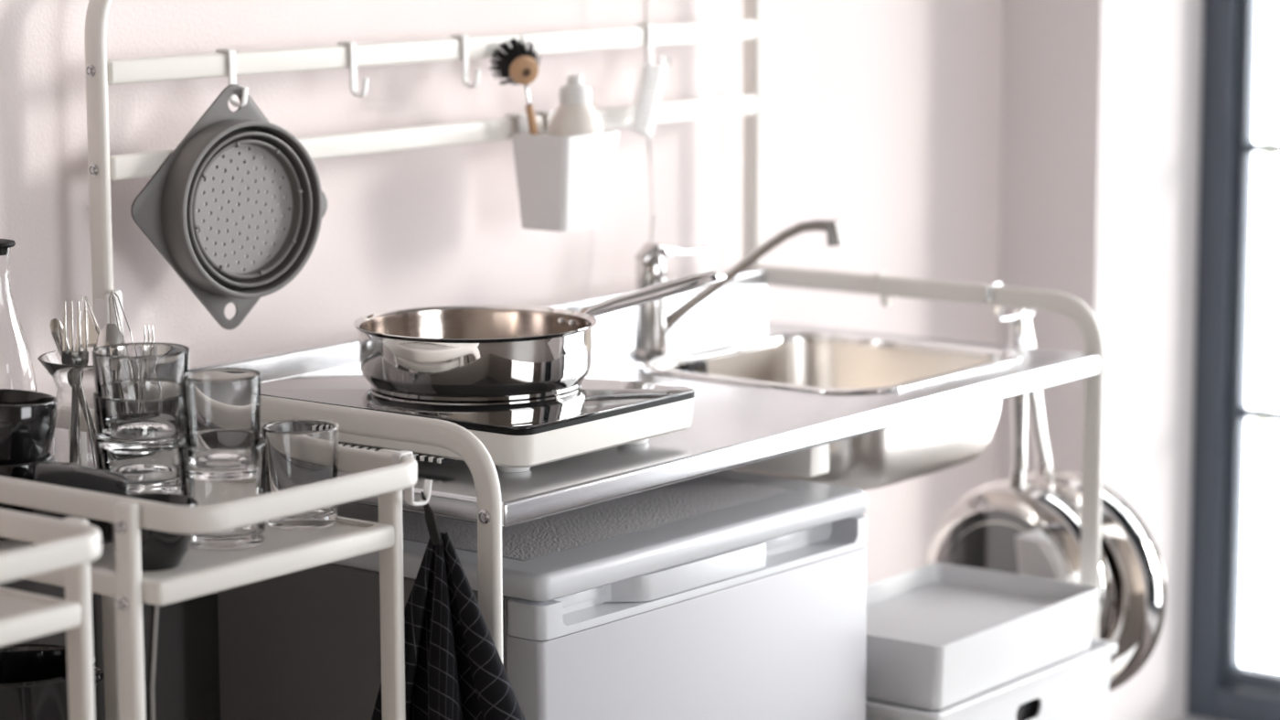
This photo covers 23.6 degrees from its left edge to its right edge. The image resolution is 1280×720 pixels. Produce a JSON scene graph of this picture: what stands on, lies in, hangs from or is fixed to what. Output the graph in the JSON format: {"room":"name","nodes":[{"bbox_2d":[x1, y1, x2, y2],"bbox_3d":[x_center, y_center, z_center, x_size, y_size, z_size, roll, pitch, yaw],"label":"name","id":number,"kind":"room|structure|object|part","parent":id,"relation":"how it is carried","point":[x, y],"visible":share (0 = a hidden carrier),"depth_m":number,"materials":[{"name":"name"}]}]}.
{"room":"kitchen","nodes":[
{"label":"kitchen","id":0,"kind":"room"},
{"bbox_2d":[0,0,1002,584],"bbox_3d":[-1.168,-0.296,2.413,0.200,2.750,5.319,6,11,37],"label":"wall","id":1,"kind":"structure","parent":0,"point":[882,118],"depth_m":3.63,"materials":[{"name":"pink paint"}]},
{"bbox_2d":[149,604,159,719],"bbox_3d":[-0.510,0.537,3.186,0.025,0.859,0.087,1,9,9],"label":"power cable","id":2,"kind":"object","parent":1,"relation":"attached to","point":[155,607],"visible":0.33,"depth_m":3.17,"materials":[{"name":"grey plastic"}]},
{"bbox_2d":[188,268,767,381],"bbox_3d":[-0.176,-0.013,3.474,0.016,0.071,1.094,7,11,37],"label":"backsplash","id":3,"kind":"structure","parent":1,"relation":"attached to","point":[742,301],"depth_m":3.66,"materials":[{"name":"white paint"}]},
{"bbox_2d":[995,0,1204,719],"bbox_3d":[2.729,-0.407,3.054,5.600,2.750,0.450,6,11,37],"label":"wall","id":4,"kind":"structure","parent":0,"point":[1101,110],"depth_m":4.49,"materials":[{"name":"white paint"}]},
{"bbox_2d":[1178,714,1211,719],"bbox_3d":[1.602,0.671,4.089,2.038,0.030,0.462,6,11,37],"label":"trim","id":5,"kind":"structure","parent":4,"relation":"attached to","point":[1187,717],"depth_m":4.75,"materials":[{"name":"stone"}]},
{"bbox_2d":[1185,0,1279,719],"bbox_3d":[1.676,-0.412,4.024,2.038,2.130,0.070,6,11,37],"label":"window","id":6,"kind":"structure","parent":4,"relation":"in","point":[1218,688],"depth_m":4.67,"materials":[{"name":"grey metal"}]},
{"bbox_3d":[1.677,-0.412,4.025,1.932,2.024,0.037,7,11,37],"label":"sash","id":7,"kind":"part","parent":6,"relation":"part of","materials":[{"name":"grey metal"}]},
{"bbox_3d":[1.677,-0.412,4.025,1.908,1.970,0.004,7,11,37],"label":"pane","id":8,"kind":"part","parent":6,"relation":"part of","materials":[{"name":"clear glass"}]},
{"bbox_3d":[1.133,1.336,1.207,5.600,0.120,5.819,6,11,37],"label":"floor","id":9,"kind":"structure","parent":0,"visible":0},
{"bbox_2d":[0,508,102,719],"bbox_3d":[-0.696,0.597,2.494,0.524,0.957,0.320,6,11,37],"label":"cart","id":10,"kind":"object","parent":9,"relation":"on","point":[69,543],"visible":1,"depth_m":2.41,"materials":[{"name":"beige metal"}]},
{"bbox_2d":[0,586,81,646],"bbox_3d":[-0.697,0.198,2.432,0.434,0.021,0.287,7,11,37],"label":"tray","id":11,"kind":"object","parent":10,"relation":"on","point":[24,615],"depth_m":2.40,"materials":[{"name":"beige metal"}]},
{"bbox_3d":[-0.698,0.135,2.422,0.524,0.022,0.288,7,11,37],"label":"rail","id":12,"kind":"part","parent":10,"relation":"part of","materials":[{"name":"beige metal"}]},
{"bbox_3d":[-0.443,0.582,2.487,0.023,0.927,0.012,7,11,37],"label":"leg","id":13,"kind":"part","parent":10,"relation":"part of","materials":[{"name":"beige metal"}]},
{"bbox_2d":[0,578,220,719],"bbox_3d":[-0.502,0.562,3.231,0.022,0.799,1.000,6,11,37],"label":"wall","id":14,"kind":"structure","parent":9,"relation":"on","point":[186,687],"depth_m":3.20,"materials":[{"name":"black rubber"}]},
{"bbox_2d":[0,433,417,719],"bbox_3d":[-0.472,0.552,2.782,0.525,0.957,0.318,6,11,37],"label":"cart","id":15,"kind":"object","parent":9,"relation":"on","point":[118,573],"visible":0.63,"depth_m":2.56,"materials":[{"name":"beige metal"}]},
{"bbox_2d":[0,238,37,391],"bbox_3d":[-0.601,0.005,2.866,0.078,0.234,0.078,6,11,37],"label":"glass carafe","id":16,"kind":"object","parent":15,"relation":"on","point":[16,368],"visible":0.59,"depth_m":2.84,"materials":[{"name":"white"}]},
{"bbox_3d":[-0.602,-0.105,2.849,0.043,0.012,0.043,7,11,37],"label":"lid","id":17,"kind":"part","parent":16,"relation":"part of","materials":[{"name":"black rubber"}]},
{"bbox_2d":[0,450,54,539],"bbox_3d":[-0.557,0.118,2.677,0.088,0.068,0.099,3,9,19],"label":"mug","id":18,"kind":"object","parent":15,"relation":"on","point":[26,471],"visible":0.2,"depth_m":2.64,"materials":[{"name":"black ceramic"}]},
{"bbox_2d":[0,388,58,464],"bbox_3d":[-0.557,0.064,2.676,0.101,0.071,0.088,2,9,15],"label":"bowl","id":19,"kind":"object","parent":18,"relation":"on","point":[27,418],"visible":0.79,"depth_m":2.64,"materials":[{"name":"black ceramic"}]},
{"bbox_2d":[0,643,103,719],"bbox_3d":[-0.551,0.373,2.726,0.141,0.213,0.155,-1,9,-3],"label":"pot","id":20,"kind":"object","parent":15,"relation":"on","point":[34,677],"visible":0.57,"depth_m":2.67,"materials":[{"name":"black"}]},
{"bbox_3d":[-0.505,0.285,2.775,0.044,0.014,0.025,7,11,37],"label":"handle","id":21,"kind":"part","parent":20,"relation":"part of","materials":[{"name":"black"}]},
{"bbox_2d":[37,346,96,467],"bbox_3d":[-0.485,0.064,2.803,0.124,0.137,0.124,6,11,37],"label":"carafe","id":22,"kind":"object","parent":15,"relation":"on","point":[73,440],"visible":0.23,"depth_m":2.75,"materials":[{"name":"white"}]},
{"bbox_2d":[49,318,69,357],"bbox_3d":[-0.509,0.039,2.818,0.060,0.159,0.020,-6,10,-31],"label":"spoon","id":23,"kind":"object","parent":22,"relation":"in","point":[56,327],"visible":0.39,"depth_m":2.80,"materials":[{"name":"silver metal"}]},
{"bbox_2d":[61,300,88,365],"bbox_3d":[-0.515,0.033,2.803,0.025,0.175,0.008,-2,9,-10],"label":"fork","id":24,"kind":"object","parent":22,"relation":"in","point":[70,357],"visible":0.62,"depth_m":2.79,"materials":[{"name":"silver metal"}]},
{"bbox_2d":[74,295,100,350],"bbox_3d":[-0.501,0.031,2.805,0.030,0.180,0.028,-1,9,-8],"label":"tongs","id":25,"kind":"object","parent":22,"relation":"in","point":[91,334],"visible":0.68,"depth_m":2.80,"materials":[{"name":"silver metal"}]},
{"bbox_3d":[-0.506,0.031,2.805,0.013,0.179,0.012,-6,4,-7],"label":"tong arm","id":26,"kind":"part","parent":25,"relation":"part of","materials":[{"name":"silver metal"}]},
{"bbox_3d":[-0.505,-0.034,2.803,0.021,0.038,0.001,-6,4,-7],"label":"arch plate","id":27,"kind":"part","parent":25,"relation":"part of","materials":[{"name":"silver metal"}]},
{"bbox_3d":[-0.491,0.030,2.807,0.016,0.179,0.012,-6,4,-7],"label":"tong arm","id":28,"kind":"part","parent":25,"relation":"part of","materials":[{"name":"silver metal"}]},
{"bbox_2d":[95,323,125,348],"bbox_3d":[-0.481,0.044,2.796,0.030,0.154,0.014,0,9,0],"label":"spoon","id":29,"kind":"object","parent":22,"relation":"in","point":[110,334],"visible":0.23,"depth_m":2.79,"materials":[{"name":"silver metal"}]},
{"bbox_2d":[108,290,133,342],"bbox_3d":[-0.466,0.028,2.812,0.040,0.183,0.015,4,10,25],"label":"whisk","id":30,"kind":"object","parent":22,"relation":"in","point":[112,293],"visible":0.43,"depth_m":2.81,"materials":[{"name":"silver metal"}]},
{"bbox_2d":[143,325,154,341],"bbox_3d":[-0.453,0.046,2.789,0.032,0.154,0.008,-9,12,-44],"label":"fork","id":31,"kind":"object","parent":22,"relation":"in","point":[144,336],"visible":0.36,"depth_m":2.79,"materials":[{"name":"silver metal"}]},
{"bbox_2d":[30,458,127,545],"bbox_3d":[-0.478,0.132,2.614,0.084,0.098,0.075,-2,9,-10],"label":"mug","id":32,"kind":"object","parent":15,"relation":"on","point":[65,474],"visible":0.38,"depth_m":2.59,"materials":[{"name":"black ceramic"}]},
{"bbox_3d":[-0.413,0.573,2.549,0.023,0.927,0.012,7,11,37],"label":"leg","id":33,"kind":"part","parent":15,"relation":"part of","materials":[{"name":"beige metal"}]},
{"bbox_2d":[93,433,184,494],"bbox_3d":[-0.434,0.107,2.688,0.085,0.086,0.085,6,11,37],"label":"glass tumbler","id":34,"kind":"object","parent":15,"relation":"on","point":[150,466],"visible":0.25,"depth_m":2.65,"materials":[{"name":"white"}]},
{"bbox_2d":[92,391,184,442],"bbox_3d":[-0.434,0.070,2.682,0.085,0.086,0.085,6,11,37],"label":"glass tumbler","id":35,"kind":"object","parent":34,"relation":"on","point":[162,419],"visible":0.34,"depth_m":2.64,"materials":[{"name":"white"}]},
{"bbox_2d":[91,341,189,399],"bbox_3d":[-0.434,0.033,2.676,0.084,0.086,0.084,6,11,37],"label":"glass tumbler","id":36,"kind":"object","parent":35,"relation":"on","point":[139,370],"visible":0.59,"depth_m":2.64,"materials":[{"name":"white"}]},
{"bbox_2d":[106,492,197,570],"bbox_3d":[-0.406,0.144,2.554,0.077,0.054,0.077,6,11,37],"label":"bowl","id":37,"kind":"object","parent":15,"relation":"on","point":[160,549],"visible":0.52,"depth_m":2.53,"materials":[{"name":"black ceramic"}]},
{"bbox_2d":[0,515,394,606],"bbox_3d":[-0.474,0.153,2.720,0.435,0.021,0.286,7,11,37],"label":"tray","id":38,"kind":"object","parent":15,"relation":"on","point":[201,571],"depth_m":2.58,"materials":[{"name":"beige metal"}]},
{"bbox_3d":[-0.474,0.090,2.710,0.525,0.022,0.286,7,11,37],"label":"rail","id":39,"kind":"part","parent":15,"relation":"part of","materials":[{"name":"beige metal"}]},
{"bbox_2d":[178,437,266,549],"bbox_3d":[-0.358,0.114,2.639,0.076,0.088,0.076,6,11,37],"label":"glass tumbler","id":40,"kind":"object","parent":15,"relation":"on","point":[210,476],"visible":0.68,"depth_m":2.61,"materials":[{"name":"white"}]},
{"bbox_2d":[181,367,260,448],"bbox_3d":[-0.358,0.055,2.631,0.068,0.088,0.068,6,11,37],"label":"glass tumbler","id":41,"kind":"object","parent":40,"relation":"on","point":[221,406],"visible":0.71,"depth_m":2.60,"materials":[{"name":"white"}]},
{"bbox_2d":[261,418,338,529],"bbox_3d":[-0.300,0.102,2.716,0.068,0.088,0.068,6,11,37],"label":"glass tumbler","id":42,"kind":"object","parent":15,"relation":"on","point":[300,452],"visible":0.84,"depth_m":2.69,"materials":[{"name":"white"}]},
{"bbox_3d":[-0.219,0.537,2.775,0.023,0.927,0.012,7,11,37],"label":"leg","id":43,"kind":"part","parent":15,"relation":"part of","materials":[{"name":"beige metal"}]},
{"bbox_2d":[391,449,432,505],"bbox_3d":[-0.199,0.103,2.692,0.010,0.051,0.045,6,11,37],"label":"hook","id":44,"kind":"object","parent":15,"relation":"hanging from","point":[409,493],"visible":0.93,"depth_m":2.69,"materials":[{"name":"white plastic"}]},
{"bbox_2d":[371,490,524,719],"bbox_3d":[-0.172,0.294,2.740,0.223,0.363,0.042,3,9,20],"label":"kitchen towel","id":45,"kind":"object","parent":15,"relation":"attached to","point":[454,668],"visible":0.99,"depth_m":2.72,"materials":[{"name":"black fabric"}]},
{"bbox_2d":[84,0,1104,719],"bbox_3d":[0.004,0.248,3.376,0.530,1.374,1.127,6,11,37],"label":"frame","id":46,"kind":"object","parent":9,"relation":"on","point":[101,71],"visible":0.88,"depth_m":3.33,"materials":[{"name":"beige metal"}]},
{"bbox_2d":[94,288,123,331],"bbox_3d":[-0.522,-0.046,3.031,0.028,0.048,0.021,6,11,37],"label":"clip","id":47,"kind":"object","parent":46,"relation":"attached to","point":[101,305],"visible":0.57,"depth_m":3.02,"materials":[{"name":"white plastic"}]},
{"bbox_2d":[215,48,248,106],"bbox_3d":[-0.415,-0.287,3.127,0.040,0.059,0.010,6,11,37],"label":"hook","id":48,"kind":"object","parent":46,"relation":"hanging from","point":[231,53],"visible":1,"depth_m":3.12,"materials":[{"name":"white plastic"}]},
{"bbox_2d":[130,84,327,329],"bbox_3d":[-0.404,-0.154,3.117,0.038,0.250,0.250,8,12,44],"label":"colander","id":49,"kind":"object","parent":48,"relation":"hanging from","point":[165,209],"visible":1,"depth_m":3.11,"materials":[{"name":"grey plastic"}]},
{"bbox_2d":[337,41,369,96],"bbox_3d":[-0.305,-0.310,3.269,0.040,0.059,0.010,6,11,37],"label":"hook","id":50,"kind":"object","parent":46,"relation":"hanging from","point":[353,83],"visible":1,"depth_m":3.27,"materials":[{"name":"white plastic"}]},
{"bbox_3d":[-0.194,0.219,3.525,0.025,1.362,1.120,7,11,37],"label":"frame","id":51,"kind":"part","parent":46,"relation":"part of","materials":[{"name":"beige metal"}]},
{"bbox_3d":[-0.190,-0.349,3.432,0.012,0.025,1.095,7,11,37],"label":"rail","id":52,"kind":"part","parent":46,"relation":"part of","materials":[{"name":"beige metal"}]},
{"bbox_3d":[-0.189,-0.256,3.446,0.012,0.025,1.095,7,11,37],"label":"rail","id":53,"kind":"part","parent":46,"relation":"part of","materials":[{"name":"beige metal"}]},
{"bbox_2d":[449,33,480,87],"bbox_3d":[-0.194,-0.332,3.413,0.040,0.059,0.010,6,11,37],"label":"hook","id":54,"kind":"object","parent":46,"relation":"hanging from","point":[464,37],"visible":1,"depth_m":3.41,"materials":[{"name":"white plastic"}]},
{"bbox_2d":[217,469,867,719],"bbox_3d":[-0.095,0.401,3.250,0.450,0.510,0.540,7,11,38],"label":"mini fridge","id":55,"kind":"object","parent":46,"relation":"on","point":[729,593],"visible":0.83,"depth_m":3.08,"materials":[{"name":"white metal"}]},
{"bbox_3d":[-0.104,0.150,3.211,0.338,0.002,0.440,7,11,38],"label":"textured panel","id":56,"kind":"part","parent":55,"relation":"part of","materials":[{"name":"grey plastic"}]},
{"bbox_3d":[-0.096,0.162,3.213,0.450,0.026,0.540,7,11,38],"label":"lid","id":57,"kind":"part","parent":55,"relation":"part of","materials":[{"name":"grey plastic"}]},
{"bbox_3d":[0.059,0.436,3.129,0.048,0.416,0.538,7,11,38],"label":"door","id":58,"kind":"part","parent":55,"relation":"part of","materials":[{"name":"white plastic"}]},
{"bbox_2d":[504,110,619,231],"bbox_3d":[-0.092,-0.216,3.513,0.103,0.130,0.103,6,11,37],"label":"utensil caddy","id":59,"kind":"object","parent":46,"relation":"hanging from","point":[562,182],"visible":0.84,"depth_m":3.48,"materials":[{"name":"white plastic"}]},
{"bbox_2d":[488,35,540,134],"bbox_3d":[-0.130,-0.259,3.474,0.076,0.216,0.050,-4,10,-25],"label":"dish brush","id":60,"kind":"object","parent":59,"relation":"in","point":[518,65],"visible":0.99,"depth_m":3.45,"materials":[{"name":"brown wood"}]},
{"bbox_3d":[-0.115,-0.223,3.492,0.011,0.139,0.049,4,10,26],"label":"wooden handle","id":61,"kind":"part","parent":60,"relation":"part of","materials":[{"name":"brown wood"}]},
{"bbox_2d":[547,74,602,136],"bbox_3d":[-0.074,-0.241,3.518,0.063,0.171,0.063,6,11,37],"label":"soap bottle","id":62,"kind":"object","parent":59,"relation":"in","point":[574,115],"visible":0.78,"depth_m":3.49,"materials":[{"name":"white plastic"}]},
{"bbox_2d":[188,268,1098,526],"bbox_3d":[0.014,0.070,3.340,0.494,0.196,1.094,6,11,37],"label":"countertop","id":63,"kind":"structure","parent":46,"relation":"on","point":[890,409],"depth_m":3.41,"materials":[{"name":"silver metal"}]},
{"bbox_2d":[260,362,694,471],"bbox_3d":[-0.177,0.056,3.040,0.385,0.056,0.281,6,11,36],"label":"induction hob","id":64,"kind":"object","parent":63,"relation":"in","point":[601,413],"visible":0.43,"depth_m":2.93,"materials":[{"name":"white plastic"}]},
{"bbox_2d":[338,442,455,463],"bbox_3d":[-0.246,0.087,2.934,0.168,0.004,0.018,6,11,36],"label":"vent","id":65,"kind":"object","parent":64,"relation":"attached to","point":[425,453],"depth_m":2.89,"materials":[{"name":"white plastic"}]},
{"bbox_3d":[-0.177,0.030,3.036,0.384,0.002,0.279,6,11,36],"label":"glass","id":66,"kind":"part","parent":64,"relation":"part of","materials":[{"name":"black glass"}]},
{"bbox_2d":[352,270,725,402],"bbox_3d":[-0.106,-0.032,3.126,0.242,0.091,0.432,6,11,37],"label":"saute pan","id":67,"kind":"object","parent":64,"relation":"on","point":[460,353],"visible":1,"depth_m":2.98,"materials":[{"name":"silver metal"}]},
{"bbox_3d":[0.008,-0.064,3.181,0.203,0.042,0.024,-7,11,-38],"label":"handle","id":68,"kind":"part","parent":67,"relation":"part of","materials":[{"name":"silver metal"}]},
{"bbox_2d":[628,218,845,357],"bbox_3d":[0.110,-0.090,3.645,0.256,0.159,0.101,-1,9,-7],"label":"kitchen faucet","id":69,"kind":"object","parent":63,"relation":"on","point":[653,325],"visible":0.87,"depth_m":3.60,"materials":[{"name":"silver metal"}]},
{"bbox_3d":[0.039,-0.129,3.638,0.028,0.028,0.122,7,11,37],"label":"lever","id":70,"kind":"part","parent":69,"relation":"part of","materials":[{"name":"silver metal"}]},
{"bbox_3d":[0.122,-0.096,3.617,0.211,0.138,0.020,0,9,-1],"label":"spout","id":71,"kind":"part","parent":69,"relation":"part of","materials":[{"name":"silver metal"}]},
{"bbox_2d":[637,330,1022,490],"bbox_3d":[0.222,0.064,3.575,0.348,0.135,0.382,7,11,37],"label":"sink","id":72,"kind":"object","parent":63,"relation":"in","point":[833,364],"depth_m":3.58,"materials":[{"name":"silver metal"}]},
{"bbox_2d":[635,22,664,66],"bbox_3d":[0.013,-0.374,3.680,0.040,0.059,0.010,6,11,37],"label":"hook","id":73,"kind":"object","parent":46,"relation":"hanging from","point":[649,26],"visible":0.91,"depth_m":3.68,"materials":[{"name":"white plastic"}]},
{"bbox_2d":[628,55,671,138],"bbox_3d":[0.012,-0.313,3.661,0.017,0.096,0.082,5,10,29],"label":"brush","id":74,"kind":"object","parent":73,"relation":"hanging from","point":[652,89],"visible":1,"depth_m":3.65,"materials":[{"name":"white plastic"}]},
{"bbox_2d":[873,271,893,307],"bbox_3d":[0.303,-0.087,3.808,0.010,0.044,0.037,6,11,37],"label":"hook","id":75,"kind":"object","parent":46,"relation":"hanging from","point":[886,301],"visible":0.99,"depth_m":3.80,"materials":[{"name":"beige metal"}]},
{"bbox_2d":[865,637,1118,719],"bbox_3d":[0.341,0.471,3.563,0.262,0.252,0.409,6,11,37],"label":"storage box","id":76,"kind":"object","parent":46,"relation":"on","point":[1077,688],"visible":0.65,"depth_m":3.51,"materials":[{"name":"white plastic"}]},
{"bbox_2d":[865,562,1098,712],"bbox_3d":[0.342,0.316,3.526,0.228,0.078,0.355,6,11,37],"label":"storage box","id":77,"kind":"object","parent":76,"relation":"on","point":[940,636],"visible":0.77,"depth_m":3.50,"materials":[{"name":"white plastic"}]},
{"bbox_3d":[0.342,0.302,3.524,0.216,0.004,0.343,7,11,37],"label":"lid","id":78,"kind":"part","parent":77,"relation":"part of","materials":[{"name":"white plastic"}]},
{"bbox_2d":[1015,697,1038,719],"bbox_3d":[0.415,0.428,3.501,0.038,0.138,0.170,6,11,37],"label":"handle hole","id":79,"kind":"object","parent":76,"relation":"in","point":[1028,709],"visible":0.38,"depth_m":3.50,"materials":[{"name":"black"}]},
{"bbox_2d":[986,281,1034,319],"bbox_3d":[0.453,-0.074,3.737,0.010,0.049,0.105,6,11,37],"label":"hook","id":80,"kind":"object","parent":46,"relation":"hanging from","point":[990,287],"visible":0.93,"depth_m":3.71,"materials":[{"name":"silver metal"}]},
{"bbox_2d":[1013,308,1166,691],"bbox_3d":[0.516,0.183,3.825,0.290,0.498,0.053,6,11,37],"label":"pan","id":81,"kind":"object","parent":80,"relation":"hanging from","point":[1137,582],"visible":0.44,"depth_m":3.77,"materials":[{"name":"silver metal"}]},
{"bbox_3d":[0.491,0.038,3.841,0.024,0.217,0.019,-6,3,38],"label":"handle","id":82,"kind":"part","parent":81,"relation":"part of","materials":[{"name":"silver metal"}]},
{"bbox_2d":[925,309,1110,639],"bbox_3d":[0.459,0.173,3.783,0.256,0.471,0.046,6,11,37],"label":"pan","id":83,"kind":"object","parent":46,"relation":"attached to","point":[1015,525],"visible":0.58,"depth_m":3.77,"materials":[{"name":"silver metal"}]},
{"bbox_3d":[0.466,0.047,3.774,0.024,0.220,0.017,7,11,37],"label":"handle","id":84,"kind":"part","parent":83,"relation":"part of","materials":[{"name":"silver metal"}]},
{"label":"outside","id":85,"kind":"structure","parent":0,"visible":0},
{"bbox_2d":[1248,0,1279,607],"bbox_3d":[1.332,-1.106,6.392,0.048,3.320,0.048,6,11,37],"label":"window pane","id":86,"kind":"object","parent":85,"point":[1271,90],"visible":1,"depth_m":6.53,"materials":[{"name":"clear glass"}]},
{"bbox_3d":[1.124,-1.500,0.768,5.600,0.120,5.819,6,11,37],"label":"ceiling","id":87,"kind":"structure","parent":0,"visible":0},
{"bbox_2d":[644,0,654,243],"bbox_3d":[-0.009,-0.975,3.627,0.043,1.784,0.032,6,11,37],"label":"cable","id":88,"kind":"object","parent":87,"relation":"hanging from","point":[645,12],"visible":0.54,"depth_m":3.74,"materials":[{"name":"grey plastic"}]}
]}

